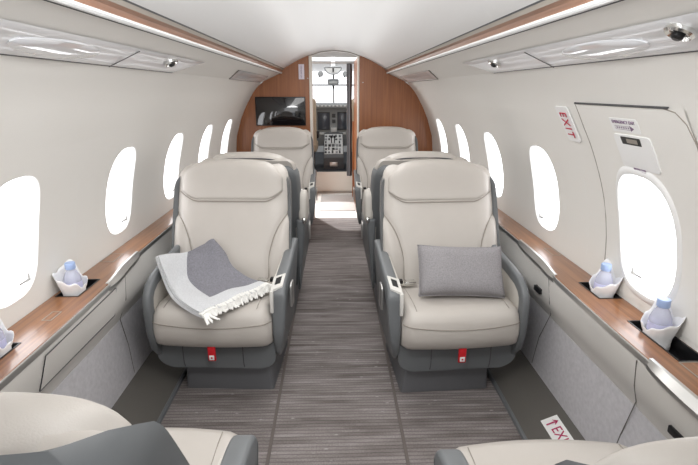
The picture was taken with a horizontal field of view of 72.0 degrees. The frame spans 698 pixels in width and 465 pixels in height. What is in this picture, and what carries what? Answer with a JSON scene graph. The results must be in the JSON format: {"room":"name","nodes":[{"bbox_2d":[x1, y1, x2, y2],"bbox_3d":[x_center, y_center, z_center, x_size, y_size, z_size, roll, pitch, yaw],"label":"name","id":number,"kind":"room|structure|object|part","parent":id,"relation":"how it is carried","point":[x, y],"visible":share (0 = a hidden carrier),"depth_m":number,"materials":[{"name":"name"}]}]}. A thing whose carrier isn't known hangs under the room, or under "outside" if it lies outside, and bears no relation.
{"room":"aircraft cabin","nodes":[
{"label":"aircraft cabin","id":0,"kind":"room"},
{"bbox_2d":[0,0,279,328],"bbox_3d":[-0.873,-0.317,2.144,0.511,0.951,6.140,0,16,-2],"label":"wall","id":1,"kind":"structure","parent":0,"point":[62,124],"depth_m":1.84,"materials":[{"name":"white plastic"}]},
{"bbox_2d":[0,176,39,307],"bbox_3d":[-1.075,0.029,1.541,0.116,0.419,0.300,0,16,-2],"label":"window","id":2,"kind":"structure","parent":1,"relation":"in","point":[19,197],"depth_m":1.60,"materials":[{"name":"white glass"}]},
{"bbox_2d":[0,18,204,72],"bbox_3d":[-0.721,-0.341,0.790,0.122,0.057,3.274,0,16,-2],"label":"panel","id":3,"kind":"object","parent":1,"relation":"attached to","point":[17,39],"visible":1,"depth_m":1.27,"materials":[{"name":"grey plastic"}]},
{"bbox_2d":[106,147,135,233],"bbox_3d":[-1.099,-0.204,2.327,0.116,0.419,0.300,0,16,-2],"label":"window","id":4,"kind":"structure","parent":1,"relation":"in","point":[120,182],"depth_m":2.37,"materials":[{"name":"white glass"}]},
{"bbox_2d":[44,0,283,73],"bbox_3d":[-0.609,-0.796,2.005,0.058,0.060,6.130,0,16,-2],"label":"trim","id":5,"kind":"structure","parent":1,"relation":"attached to","point":[123,12],"depth_m":1.44,"materials":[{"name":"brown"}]},
{"bbox_2d":[164,133,182,198],"bbox_3d":[-1.121,-0.425,3.075,0.116,0.419,0.300,0,16,-2],"label":"window","id":6,"kind":"structure","parent":1,"relation":"in","point":[171,171],"depth_m":3.13,"materials":[{"name":"white glass"}]},
{"bbox_2d":[198,125,212,161],"bbox_3d":[-1.144,-0.646,3.822,0.116,0.419,0.300,0,16,-2],"label":"window","id":7,"kind":"structure","parent":1,"relation":"in","point":[204,147],"depth_m":3.89,"materials":[{"name":"white glass"}]},
{"bbox_3d":[-1.144,-0.646,3.822,0.116,0.419,0.300,0,16,-2],"label":"frame","id":8,"kind":"part","parent":7,"relation":"part of","materials":[{"name":"white"}]},
{"bbox_2d":[221,119,231,153],"bbox_3d":[-1.166,-0.865,4.560,0.116,0.419,0.300,0,16,-2],"label":"window","id":9,"kind":"structure","parent":1,"relation":"in","point":[224,146],"depth_m":4.64,"materials":[{"name":"white glass"}]},
{"bbox_3d":[-1.166,-0.865,4.560,0.116,0.419,0.300,0,16,-2],"label":"frame","id":10,"kind":"part","parent":9,"relation":"part of","materials":[{"name":"white"}]},
{"bbox_2d":[229,70,267,82],"bbox_3d":[-0.819,-1.302,4.033,0.122,0.054,1.702,0,16,-2],"label":"panel","id":11,"kind":"object","parent":1,"relation":"attached to","point":[241,75],"visible":1,"depth_m":3.81,"materials":[{"name":"grey plastic"}]},
{"bbox_2d":[111,350,186,424],"bbox_3d":[-0.973,0.670,2.422,0.298,0.100,6.120,0,16,-2],"label":"floor","id":12,"kind":"structure","parent":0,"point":[149,395],"depth_m":2.21,"materials":[{"name":"grey carpet"}]},
{"bbox_2d":[0,209,172,408],"bbox_3d":[-1.033,0.368,2.331,0.180,0.560,6.120,0,16,-2],"label":"ledge","id":13,"kind":"object","parent":12,"relation":"on","point":[90,345],"visible":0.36,"depth_m":1.89,"materials":[{"name":"brown wood"}]},
{"bbox_2d":[0,328,6,348],"bbox_3d":[-1.042,0.315,1.402,0.064,0.153,0.064,0,16,-2],"label":"water bottle","id":14,"kind":"object","parent":13,"relation":"in","point":[3,342],"visible":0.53,"depth_m":1.40,"materials":[{"name":"white"}]},
{"bbox_2d":[0,319,13,357],"bbox_3d":[-1.047,0.318,1.405,0.100,0.146,0.125,0,16,-2],"label":"paper napkin","id":15,"kind":"object","parent":13,"relation":"in","point":[9,335],"visible":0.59,"depth_m":1.45,"materials":[{"name":"white paper"}]},
{"bbox_3d":[-1.014,0.285,1.637,0.034,0.002,0.069,0,16,-2],"label":"inlay lid","id":16,"kind":"part","parent":13,"relation":"part of","materials":[{"name":"brown wood"}]},
{"bbox_2d":[52,259,87,295],"bbox_3d":[-1.060,0.191,1.837,0.100,0.146,0.125,0,16,-2],"label":"paper napkin","id":17,"kind":"object","parent":13,"relation":"in","point":[74,289],"visible":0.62,"depth_m":1.81,"materials":[{"name":"white paper"}]},
{"bbox_2d":[63,261,82,286],"bbox_3d":[-1.055,0.187,1.834,0.064,0.153,0.064,0,16,-2],"label":"water bottle","id":18,"kind":"object","parent":13,"relation":"in","point":[71,276],"visible":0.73,"depth_m":1.81,"materials":[{"name":"white"}]},
{"bbox_3d":[-0.957,0.363,1.742,0.040,0.125,0.530,0,16,-2],"label":"stowage door","id":19,"kind":"part","parent":13,"relation":"part of","materials":[{"name":"white"}]},
{"bbox_3d":[-1.042,0.489,2.367,0.045,0.307,6.120,0,16,-2],"label":"felt panel","id":20,"kind":"part","parent":13,"relation":"part of","materials":[{"name":"grey fabric"}]},
{"bbox_2d":[314,152,346,171],"bbox_3d":[-0.206,-1.206,7.962,1.850,0.035,2.640,0,16,-2],"label":"floor","id":21,"kind":"structure","parent":0,"point":[319,162],"depth_m":7.34,"materials":[{"name":"grey"}]},
{"bbox_2d":[313,99,319,165],"bbox_3d":[-0.681,-1.555,7.036,0.485,1.160,0.590,0,16,-2],"label":"seat","id":22,"kind":"object","parent":21,"relation":"on","point":[316,133],"visible":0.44,"depth_m":6.79,"materials":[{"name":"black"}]},
{"bbox_3d":[-0.687,-1.546,6.794,0.450,0.680,0.120,0,16,-2],"label":"backrest","id":23,"kind":"part","parent":22,"relation":"part of","materials":[{"name":"beige"}]},
{"bbox_2d":[323,133,343,168],"bbox_3d":[-0.229,-1.225,7.146,0.290,0.455,0.703,0,16,-2],"label":"pedestal","id":24,"kind":"object","parent":21,"relation":"on","point":[333,156],"visible":1,"depth_m":6.92,"materials":[{"name":"grey"}]},
{"bbox_2d":[316,103,346,145],"bbox_3d":[-0.239,-1.705,7.545,1.210,0.649,0.456,0,16,-2],"label":"panel","id":25,"kind":"object","parent":24,"relation":"attached to","point":[330,117],"visible":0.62,"depth_m":7.40,"materials":[{"name":"grey"}]},
{"bbox_3d":[-0.389,-1.717,7.403,0.192,0.272,0.012,0,16,-2],"label":"display frame","id":26,"kind":"part","parent":25,"relation":"part of","materials":[{"name":"grey glass"}]},
{"bbox_3d":[-0.095,-1.719,7.411,0.174,0.272,0.012,0,16,-2],"label":"display frame","id":27,"kind":"part","parent":25,"relation":"part of","materials":[{"name":"grey"}]},
{"bbox_3d":[-0.228,-1.314,7.110,0.270,0.236,0.572,0,16,-2],"label":"switch panel","id":28,"kind":"part","parent":24,"relation":"part of","materials":[{"name":"white plastic"}]},
{"bbox_2d":[330,162,337,166],"bbox_3d":[-0.218,-0.973,6.859,0.110,0.065,0.010,0,16,-2],"label":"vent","id":29,"kind":"object","parent":24,"relation":"attached to","point":[332,164],"depth_m":6.86,"materials":[{"name":"grey metal"}]},
{"bbox_2d":[316,172,351,190],"bbox_3d":[0.140,-0.705,6.728,1.235,0.295,0.030,0,16,-2],"label":"step","id":30,"kind":"structure","parent":21,"relation":"attached to","point":[325,181],"depth_m":6.70,"materials":[{"name":"beige paint"}]},
{"bbox_2d":[352,99,353,120],"bbox_3d":[0.234,-1.562,7.062,0.485,1.160,0.590,0,16,-2],"label":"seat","id":31,"kind":"object","parent":21,"relation":"on","point":[352,99],"visible":0.02,"depth_m":6.71,"materials":[{"name":"beige"}]},
{"bbox_2d":[317,146,346,151],"bbox_3d":[-0.258,-2.305,8.611,1.720,1.705,0.030,0,16,-2],"label":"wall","id":32,"kind":"structure","parent":0,"point":[320,148],"depth_m":8.82,"materials":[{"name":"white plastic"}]},
{"bbox_2d":[128,0,538,68],"bbox_3d":[-0.063,-0.910,1.993,1.036,0.180,6.140,0,16,-2],"label":"ceiling","id":33,"kind":"structure","parent":0,"point":[281,33],"depth_m":2.28,"materials":[{"name":"white plastic"}]},
{"bbox_2d":[313,84,353,85],"bbox_3d":[-0.242,-2.249,7.319,0.644,0.021,0.060,0,16,-2],"label":"grab bar","id":34,"kind":"object","parent":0,"point":[313,84],"visible":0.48,"depth_m":7.29,"materials":[{"name":"grey metal"}]},
{"bbox_2d":[236,50,431,218],"bbox_3d":[-0.152,-1.030,5.178,2.156,1.797,0.100,0,16,-2],"label":"wall","id":35,"kind":"structure","parent":0,"point":[383,99],"depth_m":5.04,"materials":[{"name":"brown wood"}]},
{"bbox_3d":[-0.821,-0.987,5.155,0.817,1.727,0.050,0,16,-2],"label":"wood panel","id":36,"kind":"part","parent":35,"relation":"part of","materials":[{"name":"brown wood"}]},
{"bbox_2d":[255,97,305,125],"bbox_3d":[-0.718,-1.272,5.039,0.524,0.294,0.016,0,16,-2],"label":"wall monitor","id":37,"kind":"object","parent":35,"relation":"attached to","point":[270,111],"visible":1,"depth_m":5.03,"materials":[{"name":"black glass"}]},
{"bbox_2d":[298,64,303,78],"bbox_3d":[-0.490,-1.654,4.938,0.058,0.148,0.008,0,16,-2],"label":"placard","id":38,"kind":"object","parent":35,"relation":"attached to","point":[300,66],"visible":1,"depth_m":4.93,"materials":[{"name":"white plastic"}]},
{"bbox_3d":[0.515,-0.998,5.192,0.822,1.727,0.050,0,16,-2],"label":"wood panel","id":39,"kind":"part","parent":35,"relation":"part of","materials":[{"name":"brown wood"}]},
{"bbox_2d":[312,52,356,70],"bbox_3d":[-0.229,-2.662,7.463,1.700,0.270,0.830,0,16,-2],"label":"ceiling","id":40,"kind":"structure","parent":0,"point":[339,56],"depth_m":7.06,"materials":[{"name":"white plastic"}]},
{"bbox_2d":[312,71,353,102],"bbox_3d":[-0.250,-2.382,7.947,1.580,0.620,0.060,0,16,-2],"label":"window","id":41,"kind":"structure","parent":40,"relation":"attached to","point":[321,94],"depth_m":7.95,"materials":[{"name":"white"}]},
{"bbox_3d":[-0.655,-2.390,7.938,0.770,0.520,0.010,0,16,-2],"label":"pane","id":42,"kind":"part","parent":41,"relation":"part of","materials":[{"name":"white"}]},
{"bbox_3d":[0.149,-2.397,7.960,0.780,0.520,0.010,0,16,-2],"label":"pane","id":43,"kind":"part","parent":41,"relation":"part of","materials":[{"name":"white"}]},
{"bbox_2d":[324,56,341,74],"bbox_3d":[-0.235,-2.449,7.044,0.266,0.260,0.093,0,16,-2],"label":"console","id":44,"kind":"object","parent":40,"relation":"attached to","point":[333,70],"visible":1,"depth_m":7.02,"materials":[{"name":"white"}]},
{"bbox_2d":[328,75,338,88],"bbox_3d":[-0.243,-2.403,7.380,0.170,0.382,0.116,0,16,-2],"label":"standby compass","id":45,"kind":"object","parent":40,"relation":"hanging from","point":[330,81],"visible":0.8,"depth_m":7.35,"materials":[{"name":"grey plastic"}]},
{"bbox_2d":[161,193,521,464],"bbox_3d":[-0.083,0.530,3.143,2.160,0.040,7.530,0,16,-2],"label":"floor","id":46,"kind":"structure","parent":0,"point":[337,404],"depth_m":2.24,"materials":[{"name":"carpet"}]},
{"bbox_2d":[0,392,257,464],"bbox_3d":[-0.531,0.611,1.000,0.641,1.021,0.803,0,16,-2],"label":"seat","id":47,"kind":"object","parent":46,"relation":"on","point":[36,428],"visible":1,"depth_m":0.59,"materials":[{"name":"grey leather"}]},
{"bbox_3d":[-0.543,0.478,0.770,0.588,0.616,0.324,0,24,-2],"label":"backrest","id":48,"kind":"part","parent":47,"relation":"part of","materials":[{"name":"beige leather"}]},
{"bbox_2d":[165,428,236,464],"bbox_3d":[-0.551,0.705,1.143,0.532,0.192,0.576,0,16,-2],"label":"seat cushion","id":49,"kind":"object","parent":47,"relation":"on","point":[198,446],"depth_m":1.29,"materials":[{"name":"beige leather"}]},
{"bbox_3d":[-0.245,0.705,0.959,0.062,0.463,0.553,0,16,-2],"label":"aisle armrest","id":50,"kind":"part","parent":47,"relation":"part of","materials":[{"name":"grey leather"}]},
{"bbox_2d":[142,159,297,388],"bbox_3d":[-0.583,0.194,2.366,0.657,1.046,0.715,0,16,1],"label":"seat","id":51,"kind":"object","parent":46,"relation":"on","point":[243,205],"visible":0.87,"depth_m":2.40,"materials":[{"name":"grey leather"}]},
{"bbox_3d":[-0.870,0.321,2.352,0.034,0.470,0.549,0,16,1],"label":"window armrest","id":52,"kind":"part","parent":51,"relation":"part of","materials":[{"name":"grey leather"}]},
{"bbox_2d":[155,239,271,324],"bbox_3d":[-0.636,0.191,2.159,0.448,0.204,0.420,10,19,30],"label":"knitted throw","id":53,"kind":"object","parent":51,"relation":"on","point":[202,280],"visible":1,"depth_m":2.20,"materials":[{"name":"grey fabric"}]},
{"bbox_2d":[153,283,273,346],"bbox_3d":[-0.603,0.365,2.291,0.532,0.192,0.450,0,16,1],"label":"seat cushion","id":54,"kind":"object","parent":51,"relation":"on","point":[251,324],"depth_m":2.09,"materials":[{"name":"beige leather"}]},
{"bbox_3d":[-0.596,-0.029,2.468,0.588,0.616,0.324,0,16,1],"label":"backrest","id":55,"kind":"part","parent":51,"relation":"part of","materials":[{"name":"beige leather"}]},
{"bbox_3d":[-0.315,0.268,2.137,0.050,0.133,0.145,0,16,1],"label":"latch plate","id":56,"kind":"part","parent":51,"relation":"part of","materials":[{"name":"white"}]},
{"bbox_3d":[-0.300,0.324,2.373,0.062,0.463,0.553,0,16,1],"label":"aisle armrest","id":57,"kind":"part","parent":51,"relation":"part of","materials":[{"name":"grey leather"}]},
{"bbox_3d":[-0.270,0.287,2.274,0.009,0.120,0.080,0,16,2],"label":"handle","id":58,"kind":"part","parent":51,"relation":"part of","materials":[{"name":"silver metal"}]},
{"bbox_2d":[202,152,310,310],"bbox_3d":[-0.582,-0.041,3.172,0.644,1.040,0.709,0,16,-2],"label":"seat","id":59,"kind":"object","parent":46,"relation":"on","point":[301,216],"visible":0.16,"depth_m":2.90,"materials":[{"name":"grey leather"}]},
{"bbox_3d":[-0.594,-0.171,2.963,0.588,0.616,0.324,0,18,-2],"label":"backrest","id":60,"kind":"part","parent":59,"relation":"part of","materials":[{"name":"beige leather"}]},
{"bbox_3d":[-0.299,0.067,3.241,0.062,0.463,0.553,0,16,-2],"label":"aisle armrest","id":61,"kind":"part","parent":59,"relation":"part of","materials":[{"name":"grey leather"}]},
{"bbox_3d":[-0.270,-0.018,3.304,0.009,0.120,0.080,0,16,-2],"label":"handle","id":62,"kind":"part","parent":59,"relation":"part of","materials":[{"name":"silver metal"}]},
{"bbox_2d":[265,294,298,464],"bbox_3d":[-0.330,0.749,2.324,0.014,0.004,5.850,0,16,-2],"label":"trim","id":63,"kind":"structure","parent":46,"relation":"on","point":[291,328],"depth_m":2.24,"materials":[{"name":"grey metal"}]},
{"bbox_2d":[251,127,317,224],"bbox_3d":[-0.618,-0.449,4.539,0.657,1.046,0.715,0,16,-2],"label":"seat","id":64,"kind":"object","parent":46,"relation":"on","point":[295,144],"visible":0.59,"depth_m":4.59,"materials":[{"name":"grey leather"}]},
{"bbox_3d":[-0.640,-0.672,4.640,0.588,0.616,0.324,0,16,-2],"label":"backrest","id":65,"kind":"part","parent":64,"relation":"part of","materials":[{"name":"beige leather"}]},
{"bbox_3d":[-0.337,-0.379,4.325,0.050,0.133,0.145,0,16,-2],"label":"latch plate","id":66,"kind":"part","parent":64,"relation":"part of","materials":[{"name":"white"}]},
{"bbox_3d":[-0.334,-0.324,4.561,0.062,0.463,0.553,0,16,-2],"label":"aisle armrest","id":67,"kind":"part","parent":64,"relation":"part of","materials":[{"name":"grey leather"}]},
{"bbox_2d":[317,191,351,192],"bbox_3d":[-0.219,-0.567,6.727,0.545,0.030,0.030,0,16,-2],"label":"trim","id":68,"kind":"structure","parent":46,"relation":"on","point":[317,191],"depth_m":6.71,"materials":[{"name":"beige metal"}]},
{"bbox_2d":[320,194,355,210],"bbox_3d":[-0.149,-0.388,6.156,0.430,0.012,0.930,0,16,-2],"label":"floor mat","id":69,"kind":"object","parent":46,"relation":"on","point":[329,202],"visible":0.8,"depth_m":6.11,"materials":[{"name":"white carpet"}]},
{"bbox_2d":[352,121,353,196],"bbox_3d":[0.053,-0.962,6.352,0.018,1.000,0.120,0,16,-2],"label":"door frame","id":70,"kind":"structure","parent":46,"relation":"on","point":[352,121],"depth_m":6.28,"materials":[{"name":"brown wood"}]},
{"bbox_2d":[360,224,409,464],"bbox_3d":[0.213,0.745,2.340,0.014,0.004,5.850,0,16,-2],"label":"trim","id":71,"kind":"structure","parent":46,"relation":"on","point":[381,328],"depth_m":2.24,"materials":[{"name":"grey carpet"}]},
{"bbox_2d":[353,126,417,224],"bbox_3d":[0.358,-0.457,4.566,0.657,1.046,0.715,0,16,-2],"label":"seat","id":72,"kind":"object","parent":46,"relation":"on","point":[373,144],"visible":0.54,"depth_m":4.62,"materials":[{"name":"grey leather"}]},
{"bbox_3d":[0.075,-0.327,4.573,0.062,0.463,0.553,0,16,-2],"label":"aisle armrest","id":73,"kind":"part","parent":72,"relation":"part of","materials":[{"name":"grey leather"}]},
{"bbox_3d":[0.090,-0.382,4.337,0.050,0.133,0.145,0,16,-2],"label":"latch plate","id":74,"kind":"part","parent":72,"relation":"part of","materials":[{"name":"white"}]},
{"bbox_3d":[0.370,-0.680,4.668,0.588,0.616,0.324,0,16,-2],"label":"backrest","id":75,"kind":"part","parent":72,"relation":"part of","materials":[{"name":"beige leather"}]},
{"bbox_2d":[361,151,467,308],"bbox_3d":[0.409,-0.050,3.200,0.644,1.040,0.709,0,16,-2],"label":"seat","id":76,"kind":"object","parent":46,"relation":"on","point":[370,214],"visible":0.16,"depth_m":2.91,"materials":[{"name":"grey leather"}]},
{"bbox_3d":[0.090,-0.021,3.314,0.009,0.120,0.080,0,16,-2],"label":"handle","id":77,"kind":"part","parent":76,"relation":"part of","materials":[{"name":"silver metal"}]},
{"bbox_3d":[0.124,0.063,3.253,0.062,0.463,0.553,0,16,-2],"label":"aisle armrest","id":78,"kind":"part","parent":76,"relation":"part of","materials":[{"name":"grey leather"}]},
{"bbox_3d":[0.431,-0.180,2.991,0.588,0.616,0.324,0,18,-2],"label":"backrest","id":79,"kind":"part","parent":76,"relation":"part of","materials":[{"name":"beige leather"}]},
{"bbox_2d":[374,159,529,392],"bbox_3d":[0.455,0.198,2.352,0.657,1.046,0.715,-1,17,-5],"label":"seat","id":80,"kind":"object","parent":46,"relation":"on","point":[434,343],"visible":0.79,"depth_m":2.29,"materials":[{"name":"grey leather"}]},
{"bbox_3d":[0.150,0.296,2.243,0.009,0.120,0.080,-1,17,-5],"label":"handle","id":81,"kind":"part","parent":80,"relation":"part of","materials":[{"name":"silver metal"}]},
{"bbox_3d":[0.174,0.332,2.343,0.062,0.463,0.553,-1,17,-5],"label":"aisle armrest","id":82,"kind":"part","parent":80,"relation":"part of","materials":[{"name":"grey leather"}]},
{"bbox_3d":[0.202,0.277,2.108,0.050,0.133,0.145,-1,17,-5],"label":"latch plate","id":83,"kind":"part","parent":80,"relation":"part of","materials":[{"name":"white"}]},
{"bbox_3d":[0.458,-0.025,2.454,0.588,0.616,0.324,-1,17,-5],"label":"backrest","id":84,"kind":"part","parent":80,"relation":"part of","materials":[{"name":"beige leather"}]},
{"bbox_2d":[400,285,519,349],"bbox_3d":[0.482,0.369,2.278,0.532,0.192,0.450,-1,17,-5],"label":"seat cushion","id":85,"kind":"object","parent":80,"relation":"on","point":[426,322],"depth_m":2.08,"materials":[{"name":"beige leather"}]},
{"bbox_2d":[417,245,504,297],"bbox_3d":[0.510,0.176,2.196,0.397,0.219,0.184,0,16,0],"label":"throw pillow","id":86,"kind":"object","parent":80,"relation":"on","point":[443,271],"visible":1,"depth_m":2.14,"materials":[{"name":"grey fabric"}]},
{"bbox_3d":[0.745,0.321,2.353,0.034,0.470,0.549,-1,17,-5],"label":"window armrest","id":87,"kind":"part","parent":80,"relation":"part of","materials":[{"name":"grey leather"}]},
{"bbox_2d":[434,437,697,464],"bbox_3d":[0.515,0.631,0.953,0.641,1.010,0.806,0,16,-2],"label":"seat","id":88,"kind":"object","parent":46,"relation":"on","point":[676,451],"visible":1,"depth_m":1.23,"materials":[{"name":"grey leather"}]},
{"bbox_3d":[0.233,0.710,0.891,0.062,0.463,0.553,0,16,-2],"label":"aisle armrest","id":89,"kind":"part","parent":88,"relation":"part of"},
{"bbox_2d":[456,439,627,464],"bbox_3d":[0.529,0.719,1.097,0.532,0.192,0.576,0,16,-2],"label":"seat cushion","id":90,"kind":"object","parent":88,"relation":"on","point":[537,451],"depth_m":1.26,"materials":[{"name":"beige leather"}]},
{"bbox_2d":[354,59,356,212],"bbox_3d":[0.091,-1.167,5.777,0.028,1.720,1.110,0,16,-2],"label":"wall","id":91,"kind":"structure","parent":0,"point":[355,61],"depth_m":5.75,"materials":[{"name":"brown wood"}]},
{"bbox_2d":[389,0,697,351],"bbox_3d":[0.747,-0.330,2.189,0.511,0.951,6.140,0,16,-2],"label":"wall","id":92,"kind":"structure","parent":0,"point":[517,108],"depth_m":2.01,"materials":[{"name":"white plastic"}]},
{"bbox_2d":[400,70,437,82],"bbox_3d":[0.572,-1.313,4.072,0.122,0.054,1.702,0,16,-2],"label":"panel","id":93,"kind":"object","parent":92,"relation":"attached to","point":[427,75],"visible":1,"depth_m":3.84,"materials":[{"name":"grey plastic"}]},
{"bbox_2d":[436,119,447,152],"bbox_3d":[0.897,-0.881,4.618,0.116,0.419,0.300,0,16,-2],"label":"window","id":94,"kind":"structure","parent":92,"relation":"in","point":[442,136],"depth_m":4.70,"materials":[{"name":"white glass"}]},
{"bbox_3d":[0.897,-0.881,4.618,0.116,0.419,0.300,0,16,-2],"label":"frame","id":95,"kind":"part","parent":94,"relation":"part of","materials":[{"name":"white plastic"}]},
{"bbox_2d":[455,124,469,161],"bbox_3d":[0.919,-0.663,3.880,0.116,0.419,0.300,0,16,-2],"label":"window","id":96,"kind":"structure","parent":92,"relation":"in","point":[463,147],"depth_m":3.94,"materials":[{"name":"white"}]},
{"bbox_3d":[0.919,-0.663,3.880,0.116,0.419,0.300,0,16,-2],"label":"frame","id":97,"kind":"part","parent":96,"relation":"part of","materials":[{"name":"white plastic"}]},
{"bbox_2d":[484,132,502,196],"bbox_3d":[0.942,-0.442,3.132,0.116,0.419,0.300,0,16,-2],"label":"window","id":98,"kind":"structure","parent":92,"relation":"in","point":[493,155],"depth_m":3.18,"materials":[{"name":"white glass"}]},
{"bbox_2d":[385,0,623,73],"bbox_3d":[0.483,-0.805,2.035,0.058,0.060,6.130,0,16,-2],"label":"trim","id":99,"kind":"structure","parent":92,"relation":"attached to","point":[539,13],"depth_m":1.44,"materials":[{"name":"wood veneer"},{"name":"polished metal"}]},
{"bbox_2d":[487,350,585,440],"bbox_3d":[0.848,0.655,2.473,0.298,0.100,6.120,0,16,-2],"label":"baseboard","id":100,"kind":"structure","parent":92,"relation":"attached to","point":[526,398],"depth_m":2.16,"materials":[{"name":"grey"}]},
{"bbox_2d":[541,415,573,439],"bbox_3d":[0.843,0.809,1.919,0.067,0.031,0.210,0,16,-2],"label":"placard","id":101,"kind":"object","parent":100,"relation":"attached to","point":[553,425],"visible":0.7,"depth_m":1.95,"materials":[{"name":"white plastic"}]},
{"bbox_2d":[498,209,697,446],"bbox_3d":[0.903,0.352,2.385,0.190,0.560,6.120,0,16,-2],"label":"ledge","id":102,"kind":"object","parent":100,"relation":"on","point":[613,381],"visible":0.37,"depth_m":1.75,"materials":[{"name":"beige plastic"}]},
{"bbox_3d":[0.916,0.473,2.421,0.045,0.307,6.120,0,16,-2],"label":"felt panel","id":103,"kind":"part","parent":102,"relation":"part of","materials":[{"name":"grey fabric"}]},
{"bbox_2d":[593,262,612,288],"bbox_3d":[0.966,0.191,1.820,0.064,0.153,0.064,0,16,-2],"label":"water bottle","id":104,"kind":"object","parent":102,"relation":"in","point":[604,278],"visible":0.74,"depth_m":1.79,"materials":[{"name":"white"}]},
{"bbox_2d":[589,258,622,297],"bbox_3d":[0.971,0.190,1.823,0.099,0.155,0.124,0,16,-2],"label":"paper napkin","id":105,"kind":"object","parent":102,"relation":"in","point":[608,291],"visible":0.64,"depth_m":1.79,"materials":[{"name":"white paper"}]},
{"bbox_2d":[646,297,672,329],"bbox_3d":[0.975,0.281,1.505,0.066,0.158,0.066,0,16,-2],"label":"water bottle","id":106,"kind":"object","parent":102,"relation":"in","point":[660,317],"visible":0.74,"depth_m":1.48,"materials":[{"name":"white"}]},
{"bbox_2d":[641,292,685,350],"bbox_3d":[0.981,0.283,1.509,0.099,0.155,0.124,0,16,-2],"label":"paper napkin","id":107,"kind":"object","parent":102,"relation":"in","point":[663,337],"visible":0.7,"depth_m":1.48,"materials":[{"name":"white paper"}]},
{"bbox_3d":[0.973,0.395,1.268,0.076,0.002,0.194,0,16,-2],"label":"inlay lid","id":108,"kind":"part","parent":102,"relation":"part of","materials":[{"name":"brown wood"}]},
{"bbox_2d":[530,146,558,230],"bbox_3d":[0.964,-0.221,2.384,0.116,0.419,0.300,0,16,-2],"label":"window","id":109,"kind":"structure","parent":92,"relation":"in","point":[546,195],"depth_m":2.43,"materials":[{"name":"white glass"}]},
{"bbox_2d":[555,106,580,142],"bbox_3d":[0.846,-0.419,1.856,0.079,0.134,0.102,0,16,-2],"label":"exit sign","id":110,"kind":"object","parent":92,"relation":"attached to","point":[563,112],"visible":1,"depth_m":1.84,"materials":[{"name":"white plastic"}]},
{"bbox_2d":[464,12,697,72],"bbox_3d":[0.670,-0.352,0.829,0.122,0.057,3.274,0,16,-2],"label":"panel","id":111,"kind":"object","parent":92,"relation":"attached to","point":[678,34],"visible":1,"depth_m":1.18,"materials":[{"name":"grey plastic"}]},
{"bbox_2d":[574,102,697,345],"bbox_3d":[0.915,-0.059,1.546,0.215,0.685,0.570,0,16,-2],"label":"door","id":112,"kind":"structure","parent":92,"relation":"in","point":[658,145],"depth_m":1.44,"materials":[{"name":"white smooth off-white plastic"}]},
{"bbox_3d":[0.869,-0.279,1.475,0.009,0.014,0.055,0,16,-2],"label":"lever","id":113,"kind":"part","parent":112,"relation":"part of","materials":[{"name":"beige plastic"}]},
{"bbox_3d":[0.890,-0.247,1.487,0.057,0.106,0.190,0,16,-2],"label":"handle","id":114,"kind":"part","parent":112,"relation":"part of","materials":[{"name":"white plastic"}]},
{"bbox_2d":[621,174,675,299],"bbox_3d":[0.988,0.012,1.598,0.116,0.419,0.300,0,16,-2],"label":"window","id":115,"kind":"structure","parent":112,"relation":"attached to","point":[649,237],"depth_m":1.63,"materials":[{"name":"white glass"}]},
{"bbox_3d":[0.988,0.012,1.598,0.116,0.419,0.300,0,16,-2],"label":"frame","id":116,"kind":"part","parent":115,"relation":"part of","materials":[{"name":"white plastic"}]},
{"bbox_3d":[-0.778,-1.430,6.262,0.615,1.950,0.060,0,16,-2],"label":"wall","id":117,"kind":"structure","parent":0,"visible":0},
{"bbox_2d":[312,62,353,175],"bbox_3d":[-0.202,-1.444,6.202,0.525,1.430,0.070,0,16,-2],"label":"curtain","id":118,"kind":"object","parent":117,"relation":"hanging from","point":[349,64],"visible":0.98,"depth_m":6.15,"materials":[{"name":"grey fabric"}]},
{"bbox_3d":[-0.202,-2.124,6.011,0.525,0.016,0.016,0,16,-2],"label":"rod","id":119,"kind":"part","parent":118,"relation":"part of","materials":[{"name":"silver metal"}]}
]}

